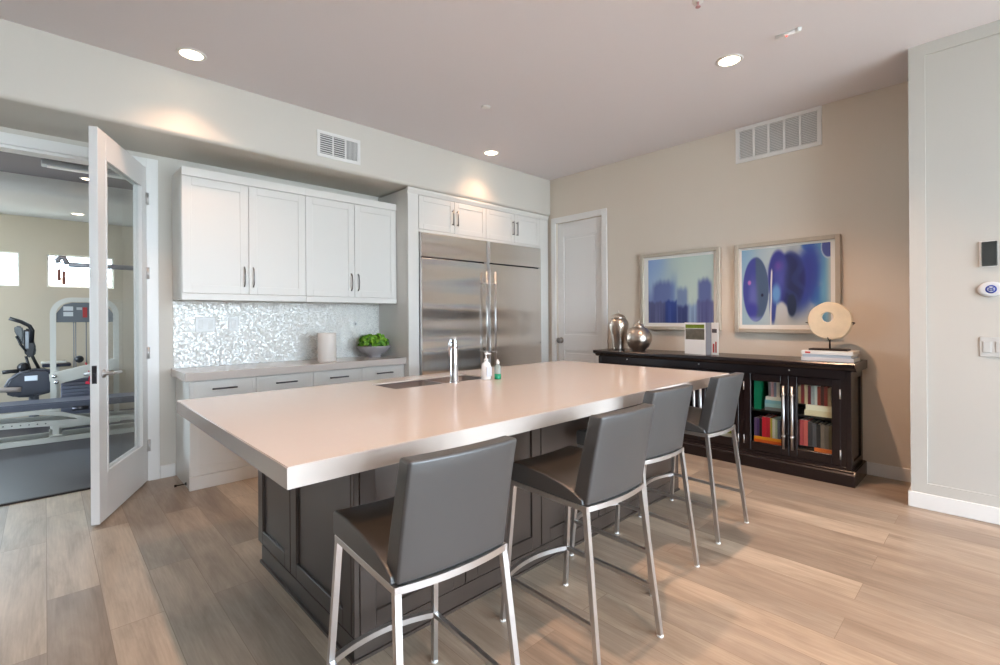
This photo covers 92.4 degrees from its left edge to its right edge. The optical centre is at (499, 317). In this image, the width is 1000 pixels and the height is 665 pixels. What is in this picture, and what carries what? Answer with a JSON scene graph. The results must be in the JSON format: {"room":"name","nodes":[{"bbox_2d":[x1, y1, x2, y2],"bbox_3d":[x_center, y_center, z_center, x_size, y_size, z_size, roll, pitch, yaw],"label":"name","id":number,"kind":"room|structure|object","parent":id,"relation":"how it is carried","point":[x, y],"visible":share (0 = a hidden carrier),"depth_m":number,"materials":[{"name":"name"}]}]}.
{"room":"kitchen","nodes":[
{"label":"kitchen","id":0,"kind":"room"},
{"bbox_2d":[0,171,132,226],"bbox_3d":[-5.076,-1.368,5.772,5.800,0.165,1.650,0,0,-44],"label":"ceiling","id":1,"kind":"structure","parent":0,"point":[20,194],"depth_m":5.35,"materials":[{"name":"grey paint"}]},
{"bbox_2d":[0,151,132,189],"bbox_3d":[-4.349,-1.506,5.006,5.800,0.100,3.763,0,0,-44],"label":"ceiling","id":2,"kind":"structure","parent":0,"point":[9,162],"depth_m":4.74,"materials":[{"name":"grey paint"}]},
{"bbox_2d":[41,159,88,173],"bbox_3d":[-4.042,-1.432,4.464,0.331,0.052,0.311,0,0,-44],"label":"linear light","id":3,"kind":"object","parent":2,"relation":"attached to","point":[52,164],"depth_m":4.51,"materials":[{"name":"grey metal"}]},
{"bbox_2d":[47,165,124,179],"bbox_3d":[-3.875,-1.410,4.783,0.940,0.007,0.080,0,0,-44],"label":"diffuser","id":4,"kind":"object","parent":3,"relation":"attached to","point":[59,167],"depth_m":4.58,"materials":[{"name":"white plastic"}]},
{"bbox_2d":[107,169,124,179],"bbox_3d":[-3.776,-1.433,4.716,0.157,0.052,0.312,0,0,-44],"label":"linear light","id":5,"kind":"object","parent":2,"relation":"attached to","point":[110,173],"depth_m":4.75,"materials":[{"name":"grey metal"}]},
{"bbox_2d":[0,214,133,418],"bbox_3d":[-5.677,-0.127,6.414,5.800,2.840,0.120,0,0,-44],"label":"wall","id":6,"kind":"structure","parent":0,"point":[32,301],"depth_m":6.20,"materials":[{"name":"beige paint"}]},
{"bbox_2d":[0,251,18,285],"bbox_3d":[-6.624,-0.604,5.533,1.518,0.427,0.040,0,0,-44],"label":"window","id":7,"kind":"structure","parent":6,"relation":"in","point":[17,253],"depth_m":6.03,"materials":[{"name":"white paint"}]},
{"bbox_2d":[47,254,113,288],"bbox_3d":[-5.645,-0.611,6.462,0.673,0.427,0.040,0,0,-44],"label":"window","id":8,"kind":"structure","parent":6,"relation":"in","point":[48,255],"depth_m":6.36,"materials":[{"name":"white paint"}]},
{"bbox_2d":[54,255,132,284],"bbox_3d":[-5.274,-0.604,6.487,1.111,0.368,0.330,0,0,-44],"label":"wall bar","id":9,"kind":"object","parent":6,"relation":"attached to","point":[59,258],"visible":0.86,"depth_m":6.09,"materials":[{"name":"grey metal"}]},
{"bbox_2d":[0,126,380,467],"bbox_3d":[-2.957,-0.231,3.643,8.930,3.013,0.120,0,0,-44],"label":"wall","id":10,"kind":"structure","parent":0,"point":[167,167],"depth_m":3.84,"materials":[{"name":"grey paint"}]},
{"bbox_2d":[0,487,90,505],"bbox_3d":[-3.509,1.273,3.142,1.885,0.012,0.030,0,0,-44],"label":"trim","id":11,"kind":"structure","parent":10,"relation":"attached to","point":[86,488],"depth_m":3.39,"materials":[{"name":"wood"}]},
{"bbox_2d":[0,132,159,480],"bbox_3d":[-3.495,0.020,3.118,2.081,2.518,0.138,0,0,-44],"label":"trim","id":12,"kind":"structure","parent":10,"relation":"attached to","point":[59,151],"depth_m":3.75,"materials":[{"name":"white paint"}]},
{"bbox_2d":[83,126,150,524],"bbox_3d":[-2.615,0.049,3.316,0.169,2.425,0.883,0,0,-20],"label":"door","id":13,"kind":"structure","parent":10,"relation":"in","point":[113,483],"depth_m":3.03,"materials":[{"name":"white paint"}]},
{"bbox_2d":[160,463,175,477],"bbox_3d":[-2.654,1.224,3.829,0.102,0.100,0.014,0,0,-44],"label":"baseboard","id":14,"kind":"structure","parent":10,"relation":"attached to","point":[168,470],"depth_m":3.82,"materials":[{"name":"white paint"}]},
{"bbox_2d":[172,166,305,301],"bbox_3d":[-2.168,-0.637,4.032,0.928,1.005,0.404,0,0,-44],"label":"upper cabinet","id":15,"kind":"object","parent":10,"relation":"attached to","point":[235,238],"visible":1,"depth_m":3.85,"materials":[{"name":"white paint"}]},
{"bbox_2d":[173,301,378,367],"bbox_3d":[-1.964,0.134,4.493,1.842,0.538,0.012,0,0,-44],"label":"backsplash","id":16,"kind":"structure","parent":10,"relation":"attached to","point":[268,332],"depth_m":4.33,"materials":[{"name":"tile"}]},
{"bbox_2d":[195,317,214,331],"bbox_3d":[-2.461,0.057,4.005,0.145,0.120,0.009,0,0,-44],"label":"light switch","id":17,"kind":"object","parent":16,"relation":"attached to","point":[202,324],"visible":1,"depth_m":4.00,"materials":[{"name":"white plastic"}]},
{"bbox_2d":[228,317,238,330],"bbox_3d":[-2.307,0.056,4.151,0.080,0.120,0.009,0,0,-44],"label":"wall outlet","id":18,"kind":"object","parent":16,"relation":"attached to","point":[233,322],"visible":1,"depth_m":4.15,"materials":[{"name":"white plastic"}]},
{"bbox_2d":[305,188,396,303],"bbox_3d":[-1.499,-0.641,4.667,0.916,1.005,0.404,0,0,-44],"label":"upper cabinet","id":19,"kind":"object","parent":10,"relation":"attached to","point":[350,242],"visible":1,"depth_m":4.51,"materials":[{"name":"white paint"}]},
{"bbox_2d":[0,19,549,215],"bbox_3d":[-2.723,-1.511,3.373,8.710,0.456,0.607,0,0,-44],"label":"wall","id":20,"kind":"structure","parent":0,"point":[51,84],"depth_m":3.57,"materials":[{"name":"grey paint"}]},
{"bbox_2d":[317,129,359,164],"bbox_3d":[-1.407,-1.487,4.197,0.397,0.223,0.008,0,0,-44],"label":"air vent","id":21,"kind":"object","parent":20,"relation":"in","point":[329,145],"visible":1,"depth_m":4.19,"materials":[{"name":"white metal"}]},
{"bbox_2d":[0,408,999,664],"bbox_3d":[-1.025,1.299,1.742,9.100,0.088,13.350,0,0,-44],"label":"floor","id":22,"kind":"structure","parent":0,"point":[819,572],"depth_m":2.25,"materials":[{"name":"brown wood"}]},
{"bbox_2d":[0,317,49,416],"bbox_3d":[-5.647,0.636,5.577,1.286,1.294,0.428,0,0,-44],"label":"exercise bike","id":23,"kind":"object","parent":22,"relation":"on","point":[30,382],"visible":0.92,"depth_m":5.58,"materials":[{"name":"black plastic"}]},
{"bbox_2d":[41,360,70,410],"bbox_3d":[-5.630,0.916,6.081,0.300,0.736,0.220,0,0,-44],"label":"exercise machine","id":24,"kind":"object","parent":22,"relation":"on","point":[59,363],"visible":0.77,"depth_m":6.06,"materials":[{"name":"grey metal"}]},
{"bbox_2d":[0,392,134,448],"bbox_3d":[-4.867,1.066,4.844,2.301,0.432,0.423,0,0,-44],"label":"trainer","id":25,"kind":"object","parent":22,"relation":"on","point":[40,406],"visible":0.73,"depth_m":4.95,"materials":[{"name":"grey metal"}]},
{"bbox_2d":[49,297,119,428],"bbox_3d":[-4.927,0.521,5.698,0.634,1.518,0.286,0,0,-44],"label":"machine","id":26,"kind":"object","parent":22,"relation":"on","point":[73,383],"visible":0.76,"depth_m":5.61,"materials":[{"name":"grey metal"}]},
{"bbox_2d":[176,372,312,490],"bbox_3d":[-2.105,0.868,3.990,0.918,0.805,0.538,0,0,-44],"label":"base cabinet","id":27,"kind":"object","parent":22,"relation":"on","point":[202,462],"visible":0.48,"depth_m":3.66,"materials":[{"name":"white paint"}]},
{"bbox_2d":[171,355,405,381],"bbox_3d":[-1.785,0.432,4.294,1.859,0.060,0.542,0,0,-44],"label":"countertop","id":28,"kind":"structure","parent":27,"relation":"on","point":[187,374],"depth_m":3.98,"materials":[{"name":"white stone"}]},
{"bbox_2d":[317,333,335,361],"bbox_3d":[-1.595,0.271,4.420,0.164,0.258,0.164,0,0,-44],"label":"ceramic canister","id":29,"kind":"object","parent":28,"relation":"on","point":[326,342],"visible":1,"depth_m":4.35,"materials":[{"name":"beige ceramic"}]},
{"bbox_2d":[357,333,390,357],"bbox_3d":[-1.273,0.277,4.836,0.334,0.242,0.334,0,0,-44],"label":"potted plant","id":30,"kind":"object","parent":28,"relation":"on","point":[378,342],"visible":1,"depth_m":4.74,"materials":[{"name":"green plant"}]},
{"bbox_2d":[357,345,390,357],"bbox_3d":[-1.273,0.340,4.836,0.334,0.116,0.334,0,0,-44],"label":"bowl","id":31,"kind":"object","parent":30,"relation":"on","point":[372,351],"depth_m":4.73,"materials":[{"name":"white ceramic"}]},
{"bbox_2d":[313,364,403,385],"bbox_3d":[-1.441,0.863,4.621,0.914,0.805,0.538,0,0,-44],"label":"base cabinet","id":32,"kind":"object","parent":22,"relation":"on","point":[327,377],"visible":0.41,"depth_m":4.42,"materials":[{"name":"white paint"}]},
{"bbox_2d":[327,435,519,664],"bbox_3d":[-0.243,0.801,1.449,0.420,0.914,0.538,0,0,-40],"label":"bar stool","id":33,"kind":"object","parent":22,"relation":"on","point":[445,518],"visible":1,"depth_m":1.28,"materials":[{"name":"grey leather"}]},
{"bbox_2d":[419,232,489,374],"bbox_3d":[-0.633,0.191,5.293,0.925,2.098,0.663,0,0,-44],"label":"refrigerator","id":34,"kind":"object","parent":22,"relation":"on","point":[453,273],"depth_m":5.05,"materials":[{"name":"silver metal"}]},
{"bbox_2d":[378,186,548,376],"bbox_3d":[-0.335,-0.017,5.635,2.102,2.550,0.597,0,0,-44],"label":"refrigerator surround","id":35,"kind":"object","parent":22,"relation":"on","point":[399,322],"visible":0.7,"depth_m":4.82,"materials":[{"name":"white paint"}]},
{"bbox_2d":[418,195,485,239],"bbox_3d":[-0.673,-1.062,5.307,0.906,0.341,0.613,0,0,-44],"label":"upper cabinet","id":36,"kind":"object","parent":35,"relation":"in","point":[434,214],"visible":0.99,"depth_m":5.07,"materials":[{"name":"white paint"}]},
{"bbox_2d":[485,209,539,245],"bbox_3d":[-0.015,-1.066,5.932,0.908,0.341,0.613,0,0,-44],"label":"upper cabinet","id":37,"kind":"object","parent":35,"relation":"in","point":[500,226],"visible":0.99,"depth_m":5.70,"materials":[{"name":"white paint"}]},
{"bbox_2d":[258,403,679,664],"bbox_3d":[0.005,0.852,3.000,2.530,0.808,1.098,0,0,-44],"label":"kitchen island","id":38,"kind":"object","parent":22,"relation":"on","point":[296,535],"visible":0.22,"depth_m":2.12,"materials":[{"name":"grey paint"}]},
{"bbox_2d":[177,360,728,489],"bbox_3d":[0.004,0.418,2.783,2.920,0.059,1.449,0,0,-44],"label":"island countertop","id":39,"kind":"structure","parent":38,"relation":"on","point":[296,437],"depth_m":2.01,"materials":[{"name":"white stone"}]},
{"bbox_2d":[376,375,481,388],"bbox_3d":[-0.408,0.494,2.967,0.718,0.190,0.288,0,0,-44],"label":"sink","id":40,"kind":"object","parent":39,"relation":"in","point":[400,385],"visible":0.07,"depth_m":3.03,"materials":[{"name":"silver metal"}]},
{"bbox_2d":[448,336,458,383],"bbox_3d":[-0.274,0.251,2.943,0.065,0.278,0.233,0,0,1],"label":"kitchen faucet","id":41,"kind":"object","parent":39,"relation":"on","point":[453,341],"visible":1,"depth_m":2.84,"materials":[{"name":"silver metal"}]},
{"bbox_2d":[482,353,491,379],"bbox_3d":[-0.087,0.305,3.028,0.058,0.167,0.060,0,0,-44],"label":"soap dispenser","id":42,"kind":"object","parent":39,"relation":"on","point":[486,367],"visible":1,"depth_m":3.01,"materials":[{"name":"white plastic"}]},
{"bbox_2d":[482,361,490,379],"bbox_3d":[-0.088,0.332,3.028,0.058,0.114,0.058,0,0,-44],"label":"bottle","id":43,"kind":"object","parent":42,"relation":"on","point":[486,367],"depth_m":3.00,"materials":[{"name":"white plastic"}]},
{"bbox_2d":[494,359,500,378],"bbox_3d":[-0.015,0.326,3.031,0.042,0.125,0.042,0,0,-44],"label":"dish soap bottle","id":44,"kind":"object","parent":39,"relation":"on","point":[497,369],"visible":1,"depth_m":3.02,"materials":[{"name":"teal plastic"}]},
{"bbox_2d":[489,242,540,367],"bbox_3d":[0.024,0.187,5.917,0.881,2.098,0.663,0,0,-44],"label":"refrigerator","id":45,"kind":"object","parent":22,"relation":"on","point":[514,271],"visible":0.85,"depth_m":5.68,"materials":[{"name":"silver metal"}]},
{"bbox_2d":[500,403,663,664],"bbox_3d":[0.312,0.797,1.944,0.420,0.914,0.538,0,0,-41],"label":"bar stool","id":46,"kind":"object","parent":22,"relation":"on","point":[608,469],"visible":0.97,"depth_m":1.79,"materials":[{"name":"grey leather"}]},
{"bbox_2d":[569,384,699,596],"bbox_3d":[0.674,0.795,2.478,0.420,0.914,0.538,0,0,-40],"label":"bar stool","id":47,"kind":"object","parent":22,"relation":"on","point":[671,404],"visible":0.54,"depth_m":2.33,"materials":[{"name":"grey leather"}]},
{"bbox_2d":[638,372,748,543],"bbox_3d":[1.181,0.791,2.971,0.420,0.914,0.538,0,0,-42],"label":"bar stool","id":48,"kind":"object","parent":22,"relation":"on","point":[716,417],"visible":0.8,"depth_m":2.77,"materials":[{"name":"grey leather"}]},
{"bbox_2d":[593,348,866,487],"bbox_3d":[1.944,0.791,4.436,0.467,0.905,2.273,0,0,-44],"label":"sideboard","id":49,"kind":"object","parent":22,"relation":"on","point":[846,466],"visible":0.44,"depth_m":3.83,"materials":[{"name":"black wood"}]},
{"bbox_2d":[609,310,627,349],"bbox_3d":[1.272,0.132,5.139,0.206,0.421,0.206,0,0,-44],"label":"urn","id":50,"kind":"object","parent":49,"relation":"on","point":[618,324],"visible":1,"depth_m":5.07,"materials":[{"name":"silver metal"}]},
{"bbox_2d":[626,320,651,350],"bbox_3d":[1.431,0.181,4.943,0.260,0.320,0.260,0,0,-44],"label":"jar","id":51,"kind":"object","parent":49,"relation":"on","point":[638,337],"visible":0.99,"depth_m":4.86,"materials":[{"name":"silver metal"}]},
{"bbox_2d":[685,323,718,354],"bbox_3d":[1.851,0.192,4.423,0.073,0.293,0.315,0,0,-44],"label":"brochure","id":52,"kind":"object","parent":49,"relation":"on","point":[700,338],"visible":1,"depth_m":4.38,"materials":[{"name":"white paper"}]},
{"bbox_2d":[686,329,703,339],"bbox_3d":[1.809,0.154,4.449,0.045,0.100,0.198,0,0,-44],"label":"photo","id":53,"kind":"object","parent":52,"relation":"attached to","point":[691,334],"depth_m":4.45},
{"bbox_2d":[754,380,767,408],"bbox_3d":[2.225,0.638,4.074,0.200,0.250,0.054,0,0,-44],"label":"book","id":54,"kind":"object","parent":49,"relation":"on","point":[760,387],"visible":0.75,"depth_m":4.01,"materials":[{"name":"teal paper"}]},
{"bbox_2d":[754,438,780,444],"bbox_3d":[2.294,1.024,4.002,0.200,0.024,0.255,0,0,-44],"label":"book","id":55,"kind":"object","parent":49,"relation":"in","point":[755,439],"visible":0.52,"depth_m":3.95,"materials":[{"name":"orange paper"}]},
{"bbox_2d":[754,435,780,442],"bbox_3d":[2.294,1.000,4.002,0.200,0.022,0.255,0,0,-44],"label":"book","id":56,"kind":"object","parent":55,"relation":"on","point":[755,436],"visible":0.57,"depth_m":3.95,"materials":[{"name":"orange paper"}]},
{"bbox_2d":[754,415,761,435],"bbox_3d":[2.203,0.913,4.080,0.162,0.150,0.017,0,0,-44],"label":"book","id":57,"kind":"object","parent":56,"relation":"on","point":[755,418],"visible":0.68,"depth_m":4.02,"materials":[{"name":"purple paper"}]},
{"bbox_2d":[762,414,769,436],"bbox_3d":[2.250,0.906,4.032,0.163,0.165,0.031,0,0,-44],"label":"book","id":58,"kind":"object","parent":56,"relation":"on","point":[767,415],"visible":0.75,"depth_m":3.98,"materials":[{"name":"red paper"}]},
{"bbox_2d":[766,414,776,437],"bbox_3d":[2.272,0.905,4.011,0.166,0.165,0.029,0,0,-44],"label":"book","id":59,"kind":"object","parent":56,"relation":"on","point":[772,415],"visible":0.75,"depth_m":3.96,"materials":[{"name":"red paper"}]},
{"bbox_2d":[772,416,780,437],"bbox_3d":[2.298,0.908,3.977,0.156,0.160,0.021,0,0,-44],"label":"book","id":60,"kind":"object","parent":56,"relation":"on","point":[777,417],"visible":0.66,"depth_m":3.92,"materials":[{"name":"white paper"}]},
{"bbox_2d":[777,419,780,438],"bbox_3d":[2.328,0.913,3.953,0.166,0.150,0.021,0,0,-44],"label":"book","id":61,"kind":"object","parent":56,"relation":"on","point":[778,421],"visible":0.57,"depth_m":3.89,"materials":[{"name":"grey paper"}]},
{"bbox_2d":[752,404,831,419],"bbox_3d":[2.459,0.772,3.962,0.346,0.020,0.695,0,0,-44],"label":"shelf","id":62,"kind":"object","parent":49,"relation":"attached to","point":[801,407],"depth_m":3.93,"materials":[{"name":"black wood"}]},
{"bbox_2d":[801,384,804,403],"bbox_3d":[2.444,0.602,3.830,0.170,0.150,0.023,0,0,-44],"label":"book","id":63,"kind":"object","parent":49,"relation":"in","point":[802,386],"visible":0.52,"depth_m":3.77,"materials":[{"name":"red paper"}]},
{"bbox_2d":[800,417,807,444],"bbox_3d":[2.433,0.905,3.830,0.151,0.200,0.025,0,0,-44],"label":"book","id":64,"kind":"object","parent":49,"relation":"in","point":[802,419],"visible":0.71,"depth_m":3.78,"materials":[{"name":"red paper"}]},
{"bbox_2d":[803,417,812,445],"bbox_3d":[2.455,0.905,3.813,0.159,0.200,0.029,0,0,-44],"label":"book","id":65,"kind":"object","parent":49,"relation":"in","point":[808,419],"visible":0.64,"depth_m":3.76,"materials":[{"name":"red paper"}]},
{"bbox_2d":[808,419,817,446],"bbox_3d":[2.476,0.910,3.791,0.159,0.190,0.029,0,0,-44],"label":"book","id":66,"kind":"object","parent":49,"relation":"in","point":[810,422],"visible":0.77,"depth_m":3.74,"materials":[{"name":"grey paper"}]},
{"bbox_2d":[804,409,831,417],"bbox_3d":[2.529,0.741,3.752,0.200,0.042,0.205,0,0,-44],"label":"book","id":67,"kind":"object","parent":49,"relation":"on","point":[806,412],"visible":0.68,"depth_m":3.69,"materials":[{"name":"beige paper"}]},
{"bbox_2d":[806,404,831,412],"bbox_3d":[2.533,0.699,3.748,0.200,0.042,0.195,0,0,-44],"label":"book","id":68,"kind":"object","parent":67,"relation":"on","point":[808,406],"visible":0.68,"depth_m":3.69,"materials":[{"name":"beige paper"}]},
{"bbox_2d":[804,385,807,403],"bbox_3d":[2.459,0.602,3.814,0.169,0.150,0.021,0,0,-44],"label":"book","id":69,"kind":"object","parent":68,"relation":"on","point":[805,386],"visible":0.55,"depth_m":3.75,"materials":[{"name":"beige paper"}]},
{"bbox_2d":[811,385,814,404],"bbox_3d":[2.488,0.599,3.779,0.162,0.155,0.023,0,0,-44],"label":"book","id":70,"kind":"object","parent":68,"relation":"on","point":[812,386],"visible":0.52,"depth_m":3.72,"materials":[{"name":"grey paper"}]},
{"bbox_2d":[817,386,820,405],"bbox_3d":[2.512,0.604,3.745,0.150,0.145,0.021,0,0,-44],"label":"book","id":71,"kind":"object","parent":68,"relation":"on","point":[818,387],"visible":0.59,"depth_m":3.69,"materials":[{"name":"brown paper"}]},
{"bbox_2d":[824,386,828,405],"bbox_3d":[2.543,0.601,3.712,0.151,0.150,0.023,0,0,-44],"label":"book","id":72,"kind":"object","parent":68,"relation":"on","point":[825,387],"visible":0.59,"depth_m":3.66,"materials":[{"name":"red paper"}]},
{"bbox_2d":[828,387,831,406],"bbox_3d":[2.560,0.606,3.697,0.154,0.140,0.021,0,0,-44],"label":"book","id":73,"kind":"object","parent":68,"relation":"on","point":[829,388],"visible":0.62,"depth_m":3.64,"materials":[{"name":"beige paper"}]},
{"bbox_2d":[814,447,831,453],"bbox_3d":[2.555,1.020,3.726,0.200,0.029,0.145,0,0,-44],"label":"book","id":74,"kind":"object","parent":49,"relation":"in","point":[815,448],"visible":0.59,"depth_m":3.67,"materials":[{"name":"orange paper"}]},
{"bbox_2d":[812,420,821,447],"bbox_3d":[2.498,0.912,3.773,0.167,0.185,0.027,0,0,-44],"label":"book","id":75,"kind":"object","parent":74,"relation":"on","point":[814,424],"visible":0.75,"depth_m":3.71,"materials":[{"name":"grey paper"}]},
{"bbox_2d":[817,421,822,447],"bbox_3d":[2.515,0.914,3.751,0.160,0.180,0.025,0,0,-44],"label":"book","id":76,"kind":"object","parent":74,"relation":"on","point":[821,422],"visible":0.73,"depth_m":3.70,"materials":[{"name":"black paper"}]},
{"bbox_2d":[821,421,829,448],"bbox_3d":[2.534,0.912,3.733,0.163,0.185,0.025,0,0,-44],"label":"book","id":77,"kind":"object","parent":74,"relation":"on","point":[823,424],"visible":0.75,"depth_m":3.68,"materials":[{"name":"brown paper"}]},
{"bbox_2d":[825,422,831,449],"bbox_3d":[2.550,0.914,3.713,0.160,0.180,0.025,0,0,-44],"label":"book","id":78,"kind":"object","parent":74,"relation":"on","point":[829,423],"visible":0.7,"depth_m":3.66,"materials":[{"name":"grey paper"}]},
{"bbox_2d":[829,424,831,449],"bbox_3d":[2.570,0.914,3.696,0.163,0.180,0.025,0,0,-44],"label":"book","id":79,"kind":"object","parent":74,"relation":"on","point":[830,426],"visible":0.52,"depth_m":3.64,"materials":[{"name":"brown paper"}]},
{"bbox_2d":[801,356,860,362],"bbox_3d":[2.595,0.321,3.761,0.260,0.026,0.340,0,0,-44],"label":"book","id":80,"kind":"object","parent":49,"relation":"on","point":[856,359],"visible":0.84,"depth_m":3.66,"materials":[{"name":"white paper"}]},
{"bbox_2d":[803,354,857,358],"bbox_3d":[2.596,0.296,3.767,0.250,0.022,0.316,0,0,-44],"label":"book","id":81,"kind":"object","parent":80,"relation":"on","point":[804,355],"visible":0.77,"depth_m":3.67,"materials":[{"name":"grey paper"}]},
{"bbox_2d":[801,349,859,355],"bbox_3d":[2.595,0.271,3.763,0.256,0.028,0.334,0,0,-44],"label":"book","id":82,"kind":"object","parent":81,"relation":"on","point":[807,351],"visible":0.9,"depth_m":3.67,"materials":[{"name":"white paper"}]},
{"bbox_2d":[805,302,854,350],"bbox_3d":[2.590,0.066,3.764,0.120,0.380,0.321,0,0,-44],"label":"disc sculpture","id":83,"kind":"object","parent":82,"relation":"on","point":[841,324],"visible":1,"depth_m":3.75,"materials":[{"name":"beige stone"}]},
{"bbox_2d":[0,0,999,179],"bbox_3d":[0.302,-1.809,0.323,9.100,0.100,9.437,0,0,-44],"label":"ceiling","id":84,"kind":"structure","parent":0,"point":[570,87],"depth_m":3.21,"materials":[{"name":"white paint"}]},
{"bbox_2d":[176,47,206,61],"bbox_3d":[-2.043,-1.740,3.174,0.175,0.006,0.175,0,0,-44],"label":"recessed light","id":85,"kind":"object","parent":84,"relation":"in","point":[188,53],"visible":1,"depth_m":3.17,"materials":[{"name":"white paint"}]},
{"bbox_2d":[483,150,498,155],"bbox_3d":[-0.095,-1.753,5.106,0.175,0.006,0.175,0,0,-44],"label":"recessed light","id":86,"kind":"object","parent":84,"relation":"in","point":[487,152],"visible":1,"depth_m":5.09,"materials":[{"name":"white paint"}]},
{"bbox_2d":[692,0,703,8],"bbox_3d":[1.105,-1.747,2.673,0.060,0.034,0.060,0,0,-44],"label":"sprinkler","id":87,"kind":"object","parent":84,"relation":"attached to","point":[695,2],"visible":1,"depth_m":2.67,"materials":[{"name":"white plastic"}]},
{"bbox_2d":[716,54,743,67],"bbox_3d":[1.577,-1.764,3.294,0.175,0.006,0.175,0,0,-44],"label":"recessed light","id":88,"kind":"object","parent":84,"relation":"in","point":[729,60],"visible":1,"depth_m":3.29,"materials":[{"name":"white paint"}]},
{"bbox_2d":[775,27,801,39],"bbox_3d":[1.788,-1.759,2.970,0.036,0.028,0.142,0,0,-44],"label":"smoke detector","id":89,"kind":"object","parent":84,"relation":"attached to","point":[798,29],"visible":1,"depth_m":2.96,"materials":[{"name":"white plastic"}]},
{"bbox_2d":[548,81,910,468],"bbox_3d":[1.964,-0.263,4.857,0.120,3.013,5.137,0,0,-44],"label":"wall","id":90,"kind":"structure","parent":0,"point":[854,185],"depth_m":4.12,"materials":[{"name":"beige paint"}]},
{"bbox_2d":[556,217,601,362],"bbox_3d":[0.967,0.026,5.842,0.103,2.427,0.687,0,0,-44],"label":"door","id":91,"kind":"structure","parent":90,"relation":"in","point":[579,242],"depth_m":5.86,"materials":[{"name":"white paint"}]},
{"bbox_2d":[551,208,607,360],"bbox_3d":[0.952,-0.006,5.825,0.018,2.512,0.833,0,0,-44],"label":"trim","id":92,"kind":"structure","parent":90,"relation":"attached to","point":[600,212],"depth_m":5.67,"materials":[{"name":"white paint"}]},
{"bbox_2d":[640,246,721,330],"bbox_3d":[1.821,-0.276,4.888,0.044,0.804,0.844,0,0,-44],"label":"framed picture","id":93,"kind":"object","parent":90,"relation":"attached to","point":[678,288],"visible":1,"depth_m":4.88,"materials":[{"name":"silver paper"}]},
{"bbox_2d":[648,254,713,322],"bbox_3d":[1.828,-0.280,4.885,0.001,0.668,0.691,0,0,-44],"label":"print","id":94,"kind":"object","parent":93,"relation":"attached to","point":[680,289],"depth_m":4.87},
{"bbox_2d":[735,105,821,163],"bbox_3d":[2.446,-1.604,4.244,0.012,0.328,0.687,0,0,-44],"label":"air vent","id":95,"kind":"object","parent":90,"relation":"in","point":[764,139],"visible":1,"depth_m":4.22,"materials":[{"name":"white metal"}]},
{"bbox_2d":[734,234,841,333],"bbox_3d":[2.485,-0.271,4.188,0.044,0.814,0.822,0,0,-44],"label":"framed picture","id":96,"kind":"object","parent":90,"relation":"attached to","point":[777,284],"visible":0.97,"depth_m":4.19,"materials":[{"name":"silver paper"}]},
{"bbox_2d":[742,242,830,324],"bbox_3d":[2.483,-0.279,4.195,0.001,0.686,0.693,0,0,-44],"label":"print","id":97,"kind":"object","parent":96,"relation":"attached to","point":[781,285],"depth_m":4.19},
{"bbox_2d":[911,34,999,505],"bbox_3d":[4.645,-0.281,1.537,0.564,3.013,5.031,0,0,-44],"label":"wall","id":98,"kind":"structure","parent":0,"point":[962,82],"depth_m":2.98,"materials":[{"name":"grey paint"}]},
{"bbox_2d":[867,462,999,524],"bbox_3d":[3.711,1.182,2.512,0.590,0.100,7.745,0,0,-44],"label":"baseboard","id":99,"kind":"structure","parent":98,"relation":"attached to","point":[990,514],"depth_m":3.06,"materials":[{"name":"white paint"}]},
{"bbox_2d":[908,20,999,507],"bbox_3d":[4.436,-0.329,1.339,0.012,2.912,5.031,0,0,-44],"label":"trim","id":100,"kind":"structure","parent":98,"relation":"attached to","point":[916,55],"depth_m":3.12,"materials":[{"name":"grey paint"}]},
{"bbox_2d":[979,241,997,266],"bbox_3d":[2.951,-0.386,2.896,0.020,0.155,0.078,0,0,-44],"label":"thermostat","id":101,"kind":"object","parent":98,"relation":"attached to","point":[988,250],"visible":1,"depth_m":2.89,"materials":[{"name":"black plastic"}]},
{"bbox_2d":[978,282,999,296],"bbox_3d":[2.959,-0.171,2.888,0.022,0.092,0.116,0,0,-44],"label":"sensor","id":102,"kind":"object","parent":98,"relation":"attached to","point":[988,289],"visible":1,"depth_m":2.89,"materials":[{"name":"white plastic"}]},
{"bbox_2d":[980,337,999,356],"bbox_3d":[2.971,0.177,2.885,0.011,0.120,0.118,0,0,-44],"label":"light switch","id":103,"kind":"object","parent":98,"relation":"attached to","point":[989,346],"visible":1,"depth_m":2.89,"materials":[{"name":"white plastic"}]},
{"label":"outside","id":104,"kind":"structure","parent":0,"visible":0},
{"bbox_2d":[0,275,111,287],"bbox_3d":[-7.175,0.313,8.285,13.000,1.980,0.100,0,0,-44],"label":"wall","id":105,"kind":"structure","parent":104,"point":[4,279],"depth_m":8.04,"materials":[{"name":"beige paint"}]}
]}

